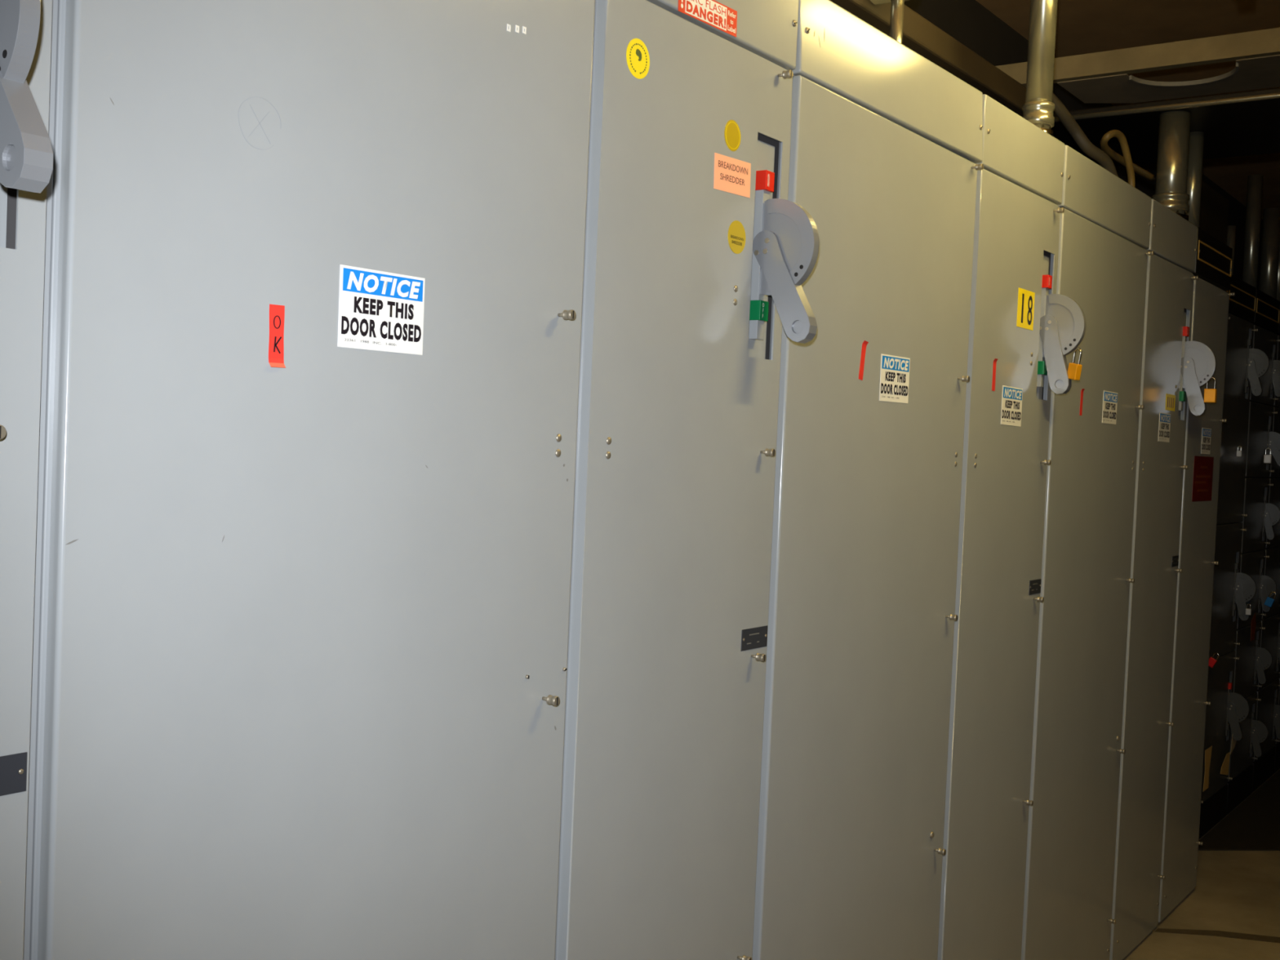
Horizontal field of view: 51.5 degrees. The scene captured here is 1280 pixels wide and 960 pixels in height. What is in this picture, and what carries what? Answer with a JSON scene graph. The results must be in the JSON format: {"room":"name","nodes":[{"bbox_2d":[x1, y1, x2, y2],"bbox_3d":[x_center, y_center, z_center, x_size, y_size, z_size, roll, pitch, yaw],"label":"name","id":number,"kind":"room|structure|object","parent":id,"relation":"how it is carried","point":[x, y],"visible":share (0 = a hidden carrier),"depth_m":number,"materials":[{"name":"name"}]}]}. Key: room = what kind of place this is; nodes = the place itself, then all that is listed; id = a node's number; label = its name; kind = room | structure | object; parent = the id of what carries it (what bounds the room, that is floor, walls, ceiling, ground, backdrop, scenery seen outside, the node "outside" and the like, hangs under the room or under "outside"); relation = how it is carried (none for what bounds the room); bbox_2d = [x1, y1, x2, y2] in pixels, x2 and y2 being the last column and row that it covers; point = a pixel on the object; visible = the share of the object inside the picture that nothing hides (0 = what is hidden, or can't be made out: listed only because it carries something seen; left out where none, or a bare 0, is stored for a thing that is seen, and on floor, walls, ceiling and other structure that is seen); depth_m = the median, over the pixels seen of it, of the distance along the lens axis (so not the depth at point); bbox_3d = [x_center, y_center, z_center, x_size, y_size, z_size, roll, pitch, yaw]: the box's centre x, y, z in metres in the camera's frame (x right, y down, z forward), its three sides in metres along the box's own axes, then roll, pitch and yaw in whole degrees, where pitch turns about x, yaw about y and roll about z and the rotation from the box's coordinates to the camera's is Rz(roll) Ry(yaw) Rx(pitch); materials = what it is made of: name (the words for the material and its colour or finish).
{"room":"electrical room","nodes":[
{"label":"electrical room","id":0,"kind":"room"},
{"bbox_2d":[904,0,1262,289],"bbox_3d":[1.238,-0.214,5.285,0.100,3.300,16.000,4,2,36],"label":"wall","id":1,"kind":"structure","parent":0,"point":[969,22],"depth_m":5.36,"materials":[{"name":"brown paint"}]},
{"bbox_2d":[870,0,909,4],"bbox_3d":[0.313,-1.158,3.185,0.758,0.120,0.120,4,2,36],"label":"pipe","id":2,"kind":"object","parent":1,"relation":"attached to","point":[874,2],"visible":0.08,"depth_m":3.01,"materials":[{"name":"grey metal"}]},
{"bbox_2d":[830,0,1026,117],"bbox_3d":[0.741,-1.099,3.359,0.060,0.070,1.600,4,2,36],"label":"beam","id":3,"kind":"structure","parent":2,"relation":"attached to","point":[920,35],"depth_m":3.37,"materials":[{"name":"brown metal"}]},
{"bbox_2d":[995,27,1279,86],"bbox_3d":[2.682,-1.402,3.929,3.400,0.078,0.044,4,2,36],"label":"ceiling beam","id":4,"kind":"structure","parent":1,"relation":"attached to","point":[1264,42],"depth_m":4.55,"materials":[{"name":"grey metal"}]},
{"bbox_2d":[1057,54,1279,102],"bbox_3d":[2.417,-1.383,4.383,1.960,0.015,0.392,4,2,36],"label":"plate","id":5,"kind":"object","parent":4,"relation":"attached to","point":[1258,73],"visible":1,"depth_m":4.77,"materials":[{"name":"beige"}]},
{"bbox_2d":[975,0,1279,219],"bbox_3d":[2.865,-1.811,4.102,3.750,0.100,16.000,4,2,36],"label":"ceiling","id":6,"kind":"structure","parent":0,"point":[1082,26],"depth_m":5.39,"materials":[{"name":"black paint"}]},
{"bbox_2d":[1122,768,1279,959],"bbox_3d":[2.718,1.585,4.203,3.750,0.100,16.000,4,2,36],"label":"floor","id":7,"kind":"structure","parent":0,"point":[1238,891],"depth_m":4.58,"materials":[{"name":"concrete"}]},
{"bbox_2d":[0,0,57,959],"bbox_3d":[-0.888,0.310,1.124,0.718,2.318,0.531,4,2,36],"label":"tall cabinet","id":8,"kind":"object","parent":7,"relation":"on","point":[28,28],"visible":1,"depth_m":1.16,"materials":[{"name":"grey metal"}]},
{"bbox_2d":[0,0,53,248],"bbox_3d":[-0.511,-0.378,1.086,0.136,0.376,0.098,4,2,36],"label":"switch","id":9,"kind":"object","parent":8,"relation":"attached to","point":[26,153],"depth_m":1.05,"materials":[{"name":"silver metal"}]},
{"bbox_2d":[29,0,595,959],"bbox_3d":[-0.545,0.309,1.673,0.625,2.318,0.758,4,2,36],"label":"tall cabinet","id":10,"kind":"object","parent":7,"relation":"on","point":[304,630],"depth_m":1.42,"materials":[{"name":"grey paint"}]},
{"bbox_2d":[337,264,425,355],"bbox_3d":[-0.289,-0.190,1.490,0.001,0.089,0.127,4,2,36],"label":"notice sign","id":11,"kind":"object","parent":10,"relation":"attached to","point":[379,310],"visible":1,"depth_m":1.49,"materials":[{"name":"white"}]},
{"bbox_2d":[345,338,395,346],"bbox_3d":[-0.300,-0.153,1.478,0.001,0.003,0.077,4,2,36],"label":"print","id":12,"kind":"object","parent":11,"relation":"attached to","point":[350,339],"depth_m":1.47},
{"bbox_2d":[506,23,526,34],"bbox_3d":[-0.153,-0.559,1.644,0.001,0.014,0.035,4,2,36],"label":"sticker","id":13,"kind":"object","parent":10,"relation":"attached to","point":[508,24],"depth_m":1.65,"materials":[{"name":"white paper"}]},
{"bbox_2d":[555,0,819,959],"bbox_3d":[-0.136,0.311,2.171,0.700,2.318,0.527,4,2,36],"label":"tall cabinet","id":14,"kind":"object","parent":7,"relation":"on","point":[682,331],"visible":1,"depth_m":1.98,"materials":[{"name":"grey metal"}]},
{"bbox_2d":[626,38,649,79],"bbox_3d":[-0.003,-0.587,1.848,0.001,0.054,0.054,4,2,36],"label":"round sticker","id":15,"kind":"object","parent":14,"relation":"attached to","point":[637,58],"visible":1,"depth_m":1.85,"materials":[{"name":"yellow paper"}]},
{"bbox_2d":[629,43,647,74],"bbox_3d":[-0.002,-0.587,1.848,0.001,0.040,0.041,4,2,36],"label":"print","id":16,"kind":"object","parent":15,"relation":"attached to","point":[637,51],"depth_m":1.85,"materials":[{"name":"black"}]},
{"bbox_2d":[678,0,737,37],"bbox_3d":[0.103,-0.701,1.982,0.001,0.039,0.158,4,4,36],"label":"sticker","id":17,"kind":"object","parent":14,"relation":"attached to","point":[713,13],"visible":1,"depth_m":1.99,"materials":[{"name":"red"}]},
{"bbox_2d":[713,152,751,198],"bbox_3d":[0.144,-0.472,2.059,0.001,0.058,0.106,4,2,36],"label":"label card","id":18,"kind":"object","parent":14,"relation":"attached to","point":[732,175],"visible":1,"depth_m":2.06,"materials":[{"name":"orange paper"}]},
{"bbox_2d":[724,120,741,151],"bbox_3d":[0.144,-0.533,2.053,0.001,0.048,0.048,4,2,36],"label":"seal","id":19,"kind":"object","parent":14,"relation":"attached to","point":[732,131],"visible":1,"depth_m":2.05,"materials":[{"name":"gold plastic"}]},
{"bbox_2d":[728,220,746,253],"bbox_3d":[0.152,-0.381,2.079,0.001,0.052,0.052,4,2,36],"label":"sticker","id":20,"kind":"object","parent":14,"relation":"attached to","point":[736,233],"visible":1,"depth_m":2.08,"materials":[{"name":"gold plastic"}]},
{"bbox_2d":[747,132,819,359],"bbox_3d":[0.240,-0.377,2.131,0.118,0.376,0.098,4,2,36],"label":"switch","id":21,"kind":"object","parent":14,"relation":"attached to","point":[784,242],"depth_m":2.12,"materials":[{"name":"silver metal"}]},
{"bbox_2d":[751,0,983,959],"bbox_3d":[0.224,0.310,2.729,0.625,2.318,0.796,4,2,36],"label":"tall cabinet","id":22,"kind":"object","parent":7,"relation":"on","point":[886,142],"depth_m":2.49,"materials":[{"name":"grey metal"}]},
{"bbox_2d":[879,353,910,403],"bbox_3d":[0.493,-0.195,2.562,0.001,0.089,0.127,4,3,36],"label":"notice sign","id":23,"kind":"object","parent":22,"relation":"attached to","point":[895,370],"visible":1,"depth_m":2.56,"materials":[{"name":"white"}]},
{"bbox_2d":[889,0,904,43],"bbox_3d":[0.574,-0.984,2.979,0.029,0.282,0.029,4,2,36],"label":"conduit","id":24,"kind":"object","parent":22,"relation":"on","point":[896,20],"visible":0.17,"depth_m":2.97,"materials":[{"name":"silver metal"}]},
{"bbox_2d":[937,93,1086,959],"bbox_3d":[0.645,0.313,3.244,0.699,2.318,0.531,4,2,36],"label":"tall cabinet","id":25,"kind":"object","parent":7,"relation":"on","point":[1020,184],"depth_m":3.06,"materials":[{"name":"grey metal"}]},
{"bbox_2d":[1000,385,1022,426],"bbox_3d":[0.861,-0.171,3.070,0.001,0.089,0.127,4,2,36],"label":"notice sign","id":26,"kind":"object","parent":25,"relation":"attached to","point":[1011,399],"visible":1,"depth_m":3.07,"materials":[{"name":"white"}]},
{"bbox_2d":[1016,287,1035,330],"bbox_3d":[0.905,-0.400,3.111,0.001,0.090,0.106,4,2,36],"label":"number plate","id":27,"kind":"object","parent":25,"relation":"attached to","point":[1025,308],"visible":1,"depth_m":3.11,"materials":[{"name":"yellow"}]},
{"bbox_2d":[1022,0,1057,136],"bbox_3d":[0.998,-1.324,3.249,0.080,0.982,0.080,4,2,36],"label":"conduit","id":28,"kind":"object","parent":25,"relation":"on","point":[1038,108],"visible":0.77,"depth_m":3.23,"materials":[{"name":"silver metal"}]},
{"bbox_2d":[1035,250,1086,399],"bbox_3d":[1.022,-0.375,3.205,0.117,0.376,0.098,4,2,36],"label":"switch","id":29,"kind":"object","parent":25,"relation":"attached to","point":[1061,323],"depth_m":3.19,"materials":[{"name":"silver metal"}]},
{"bbox_2d":[1067,347,1082,380],"bbox_3d":[1.040,-0.277,3.169,0.016,0.077,0.038,2,2,-25],"label":"padlock","id":30,"kind":"object","parent":25,"relation":"hanging from","point":[1074,370],"visible":1,"depth_m":3.16,"materials":[{"name":"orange metal"}]},
{"bbox_2d":[1021,145,1154,959],"bbox_3d":[1.000,0.312,3.793,0.625,2.318,0.773,4,2,36],"label":"tall cabinet","id":31,"kind":"object","parent":7,"relation":"on","point":[1104,235],"depth_m":3.58,"materials":[{"name":"grey metal"}]},
{"bbox_2d":[1102,390,1117,424],"bbox_3d":[1.302,-0.200,3.672,0.001,0.089,0.127,4,2,36],"label":"notice sign","id":32,"kind":"object","parent":31,"relation":"attached to","point":[1108,415],"visible":1,"depth_m":3.67,"materials":[{"name":"white"}]},
{"bbox_2d":[1109,199,1216,959],"bbox_3d":[1.415,0.315,4.301,0.699,2.318,0.536,4,2,36],"label":"tall cabinet","id":33,"kind":"object","parent":7,"relation":"on","point":[1173,363],"visible":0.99,"depth_m":4.13,"materials":[{"name":"grey metal"}]},
{"bbox_2d":[1052,93,1118,177],"bbox_3d":[1.305,-0.970,3.874,0.369,0.265,0.054,1,2,-35],"label":"cable","id":34,"kind":"object","parent":33,"relation":"on","point":[1060,110],"visible":0.73,"depth_m":3.85,"materials":[{"name":"brown plastic"}]},
{"bbox_2d":[1100,129,1155,187],"bbox_3d":[1.524,-0.926,4.083,0.082,0.185,0.614,4,2,36],"label":"conduit","id":35,"kind":"object","parent":33,"relation":"on","point":[1126,161],"visible":0.89,"depth_m":3.92,"materials":[{"name":"brown"}]},
{"bbox_2d":[1158,412,1170,442],"bbox_3d":[1.635,-0.163,4.133,0.001,0.089,0.127,4,2,36],"label":"notice sign","id":36,"kind":"object","parent":33,"relation":"attached to","point":[1164,418],"visible":1,"depth_m":4.13,"materials":[{"name":"white paper"}]},
{"bbox_2d":[1165,393,1175,411],"bbox_3d":[1.670,-0.244,4.173,0.001,0.051,0.108,4,2,36],"label":"label","id":37,"kind":"object","parent":33,"relation":"attached to","point":[1170,398],"visible":1,"depth_m":4.17,"materials":[{"name":"yellow paper"}]},
{"bbox_2d":[1151,111,1191,221],"bbox_3d":[1.724,-1.008,4.297,0.119,0.351,0.119,4,2,36],"label":"conduit","id":38,"kind":"object","parent":33,"relation":"on","point":[1174,129],"visible":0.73,"depth_m":4.25,"materials":[{"name":"silver metal"}]},
{"bbox_2d":[1050,88,1279,166],"bbox_3d":[2.120,-1.187,4.411,1.450,0.032,0.775,4,2,36],"label":"ceiling","id":39,"kind":"structure","parent":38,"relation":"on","point":[1247,128],"depth_m":4.47,"materials":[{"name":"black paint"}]},
{"bbox_2d":[1053,92,1279,122],"bbox_3d":[2.189,-1.158,3.871,2.100,0.018,0.018,4,2,36],"label":"pipe","id":40,"kind":"object","parent":39,"relation":"attached to","point":[1270,95],"visible":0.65,"depth_m":4.21,"materials":[{"name":"grey metal"}]},
{"bbox_2d":[1177,308,1216,419],"bbox_3d":[1.794,-0.373,4.265,0.117,0.376,0.098,4,2,36],"label":"switch","id":41,"kind":"object","parent":33,"relation":"attached to","point":[1197,362],"depth_m":4.25,"materials":[{"name":"silver metal"}]},
{"bbox_2d":[1203,376,1217,402],"bbox_3d":[1.818,-0.288,4.224,0.035,0.084,0.019,4,2,36],"label":"padlock","id":42,"kind":"object","parent":33,"relation":"hanging from","point":[1210,394],"visible":1,"depth_m":4.22,"materials":[{"name":"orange metal"}]},
{"bbox_2d":[1158,226,1235,922],"bbox_3d":[1.692,0.314,4.744,0.625,2.318,0.503,4,2,36],"label":"tall cabinet","id":43,"kind":"object","parent":7,"relation":"on","point":[1213,262],"visible":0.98,"depth_m":4.55,"materials":[{"name":"grey metal"}]},
{"bbox_2d":[1185,131,1204,227],"bbox_3d":[1.888,-1.008,4.534,0.058,0.351,0.058,4,2,36],"label":"conduit","id":44,"kind":"object","parent":43,"relation":"on","point":[1193,182],"visible":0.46,"depth_m":4.51,"materials":[{"name":"grey metal"}]},
{"bbox_2d":[1191,455,1213,502],"bbox_3d":[1.937,-0.004,4.562,0.001,0.154,0.270,4,2,36],"label":"poster","id":45,"kind":"object","parent":43,"relation":"attached to","point":[1203,465],"visible":1,"depth_m":4.55,"materials":[{"name":"red paper"}]},
{"bbox_2d":[1200,427,1211,454],"bbox_3d":[1.951,-0.134,4.569,0.001,0.089,0.127,4,2,36],"label":"notice sign","id":46,"kind":"object","parent":43,"relation":"attached to","point":[1206,433],"visible":1,"depth_m":4.57,"materials":[{"name":"white"}]},
{"bbox_2d":[1154,928,1279,942],"bbox_3d":[2.150,1.506,4.310,0.920,0.002,0.076,3,2,11],"label":"trim","id":47,"kind":"structure","parent":7,"relation":"on","point":[1202,932],"depth_m":4.36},
{"bbox_2d":[1198,274,1269,839],"bbox_3d":[2.311,0.311,5.713,0.584,2.318,0.517,4,2,36],"label":"electrical cabinet","id":48,"kind":"object","parent":7,"relation":"on","point":[1245,365],"visible":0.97,"depth_m":5.61,"materials":[{"name":"grey metal"}]},
{"bbox_2d":[1203,746,1212,791],"bbox_3d":[2.330,1.185,5.445,0.001,0.170,0.120,4,2,36],"label":"paper tag","id":49,"kind":"object","parent":48,"relation":"attached to","point":[1207,752],"visible":1,"depth_m":5.44,"materials":[{"name":"brown"}]},
{"bbox_2d":[1220,751,1230,775],"bbox_3d":[2.498,1.223,5.662,0.001,0.100,0.160,4,2,36],"label":"paper tag","id":50,"kind":"object","parent":48,"relation":"hanging from","point":[1224,768],"visible":1,"depth_m":5.67,"materials":[{"name":"brown"}]},
{"bbox_2d":[1230,736,1236,754],"bbox_3d":[2.578,1.133,5.755,0.001,0.100,0.120,4,2,36],"label":"paper tag","id":51,"kind":"object","parent":48,"relation":"hanging from","point":[1233,741],"visible":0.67,"depth_m":5.74,"materials":[{"name":"beige paper"}]},
{"bbox_2d":[1225,673,1249,740],"bbox_3d":[2.585,0.980,5.738,0.102,0.322,0.087,4,2,36],"label":"switch","id":52,"kind":"object","parent":48,"relation":"attached to","point":[1237,706],"depth_m":5.72,"materials":[{"name":"grey metal"}]},
{"bbox_2d":[1235,445,1241,456],"bbox_3d":[2.476,-0.119,5.479,0.019,0.044,0.010,4,2,36],"label":"padlock","id":53,"kind":"object","parent":48,"relation":"hanging from","point":[1238,452],"visible":1,"depth_m":5.48,"materials":[{"name":"silver metal"}]},
{"bbox_2d":[1231,558,1256,620],"bbox_3d":[2.607,0.461,5.722,0.102,0.322,0.087,4,2,36],"label":"switch","id":54,"kind":"object","parent":48,"relation":"attached to","point":[1244,587],"depth_m":5.71,"materials":[{"name":"grey metal"}]},
{"bbox_2d":[1245,604,1251,615],"bbox_3d":[2.602,0.553,5.669,0.021,0.048,0.011,4,2,36],"label":"padlock","id":55,"kind":"object","parent":48,"relation":"hanging from","point":[1248,611],"visible":1,"depth_m":5.66,"materials":[{"name":"silver metal"}]},
{"bbox_2d":[1244,328,1269,396],"bbox_3d":[2.649,-0.503,5.694,0.102,0.322,0.087,4,2,36],"label":"switch","id":56,"kind":"object","parent":48,"relation":"attached to","point":[1256,361],"depth_m":5.68,"materials":[{"name":"grey metal"}]},
{"bbox_2d":[1198,769,1279,850],"bbox_3d":[4.789,1.526,7.378,1.747,0.006,6.430,4,2,36],"label":"floor mat","id":57,"kind":"object","parent":7,"relation":"on","point":[1254,824],"visible":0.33,"depth_m":5.66,"materials":[{"name":"rubber"}]},
{"bbox_2d":[1226,288,1279,814],"bbox_3d":[2.614,0.312,6.136,0.575,2.318,0.517,4,2,36],"label":"electrical cabinet","id":58,"kind":"object","parent":7,"relation":"on","point":[1262,515],"visible":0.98,"depth_m":6.05,"materials":[{"name":"grey metal"}]},
{"bbox_2d":[1226,225,1235,275],"bbox_3d":[2.650,-0.991,5.963,0.040,0.299,0.040,4,2,36],"label":"conduit","id":59,"kind":"object","parent":58,"relation":"on","point":[1231,235],"visible":0.38,"depth_m":5.94,"materials":[{"name":"grey metal"}]},
{"bbox_2d":[1249,711,1268,756],"bbox_3d":[2.876,1.165,6.167,0.087,0.268,0.075,4,2,36],"label":"switch","id":60,"kind":"object","parent":58,"relation":"attached to","point":[1259,732],"depth_m":6.15,"materials":[{"name":"grey metal"}]},
{"bbox_2d":[1253,640,1272,684],"bbox_3d":[2.891,0.826,6.157,0.087,0.268,0.075,4,2,36],"label":"switch","id":61,"kind":"object","parent":58,"relation":"attached to","point":[1263,659],"depth_m":6.14,"materials":[{"name":"grey metal"}]},
{"bbox_2d":[1257,568,1276,612],"bbox_3d":[2.905,0.491,6.147,0.087,0.268,0.075,4,2,36],"label":"switch","id":62,"kind":"object","parent":58,"relation":"attached to","point":[1267,584],"depth_m":6.13,"materials":[{"name":"grey metal"}]},
{"bbox_2d":[1263,448,1271,463],"bbox_3d":[2.758,-0.108,5.825,0.030,0.068,0.016,4,2,36],"label":"padlock","id":63,"kind":"object","parent":58,"relation":"hanging from","point":[1267,458],"visible":1,"depth_m":5.82,"materials":[{"name":"silver metal"}]},
{"bbox_2d":[1264,591,1275,607],"bbox_3d":[2.877,0.544,6.052,0.048,0.072,0.017,4,2,36],"label":"padlock","id":64,"kind":"object","parent":58,"relation":"hanging from","point":[1269,601],"visible":1,"depth_m":6.04,"materials":[{"name":"blue"}]},
{"bbox_2d":[1262,495,1279,539],"bbox_3d":[2.920,0.157,6.137,0.087,0.268,0.075,4,2,36],"label":"switch","id":65,"kind":"object","parent":58,"relation":"attached to","point":[1270,512],"depth_m":6.12,"materials":[{"name":"grey metal"}]},
{"bbox_2d":[1266,424,1279,466],"bbox_3d":[2.936,-0.173,6.125,0.093,0.268,0.075,4,2,36],"label":"switch","id":66,"kind":"object","parent":58,"relation":"attached to","point":[1273,438],"depth_m":6.11,"materials":[{"name":"grey metal"}]},
{"bbox_2d":[1270,352,1279,396],"bbox_3d":[2.948,-0.502,6.117,0.087,0.268,0.075,4,2,36],"label":"switch","id":67,"kind":"object","parent":58,"relation":"attached to","point":[1275,364],"depth_m":6.11,"materials":[{"name":"grey metal"}]},
{"bbox_2d":[1252,312,1279,792],"bbox_3d":[2.918,0.312,6.558,0.569,2.318,0.517,4,2,36],"label":"electrical cabinet","id":68,"kind":"object","parent":7,"relation":"on","point":[1268,710],"visible":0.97,"depth_m":6.41,"materials":[{"name":"grey metal"}]},
{"bbox_2d":[1242,174,1263,288],"bbox_3d":[2.972,-1.159,6.441,0.068,0.632,0.068,4,2,36],"label":"conduit","id":69,"kind":"object","parent":68,"relation":"on","point":[1255,182],"visible":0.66,"depth_m":6.41,"materials":[{"name":"grey metal"}]},
{"bbox_2d":[1272,697,1279,739],"bbox_3d":[3.182,1.166,6.587,0.087,0.268,0.075,4,2,36],"label":"switch","id":70,"kind":"object","parent":68,"relation":"attached to","point":[1276,707],"depth_m":6.58,"materials":[{"name":"grey metal"}]},
{"bbox_2d":[1276,629,1279,667],"bbox_3d":[3.197,0.826,6.577,0.087,0.268,0.075,4,2,36],"label":"switch","id":71,"kind":"object","parent":68,"relation":"attached to","point":[1278,630],"depth_m":6.57,"materials":[{"name":"grey metal"}]},
{"bbox_2d":[1274,676,1279,773],"bbox_3d":[3.224,0.313,6.978,0.569,2.318,0.517,4,2,36],"label":"electrical cabinet","id":72,"kind":"object","parent":7,"relation":"on","point":[1277,766],"visible":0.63,"depth_m":6.70,"materials":[{"name":"grey metal"}]},
{"bbox_2d":[1258,208,1279,299],"bbox_3d":[3.221,-1.113,6.787,0.084,0.542,0.084,4,2,36],"label":"conduit","id":73,"kind":"object","parent":72,"relation":"on","point":[1270,241],"visible":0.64,"depth_m":6.75,"materials":[{"name":"grey metal"}]},
{"bbox_2d":[1276,242,1279,301],"bbox_3d":[3.367,-1.113,6.987,0.072,0.542,0.072,4,2,36],"label":"conduit","id":74,"kind":"object","parent":72,"relation":"on","point":[1278,271],"visible":0.04,"depth_m":6.96,"materials":[{"name":"grey metal"}]},
{"bbox_3d":[1.947,0.309,5.263,0.525,2.318,0.633,4,2,36],"label":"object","id":75,"kind":"object","parent":7,"relation":"on","visible":0},
{"bbox_2d":[1208,652,1219,667],"bbox_3d":[2.309,0.725,5.346,0.048,0.063,0.015,4,2,36],"label":"padlock","id":76,"kind":"object","parent":75,"relation":"hanging from","point":[1212,661],"visible":0.98,"depth_m":5.34,"materials":[{"name":"red"}]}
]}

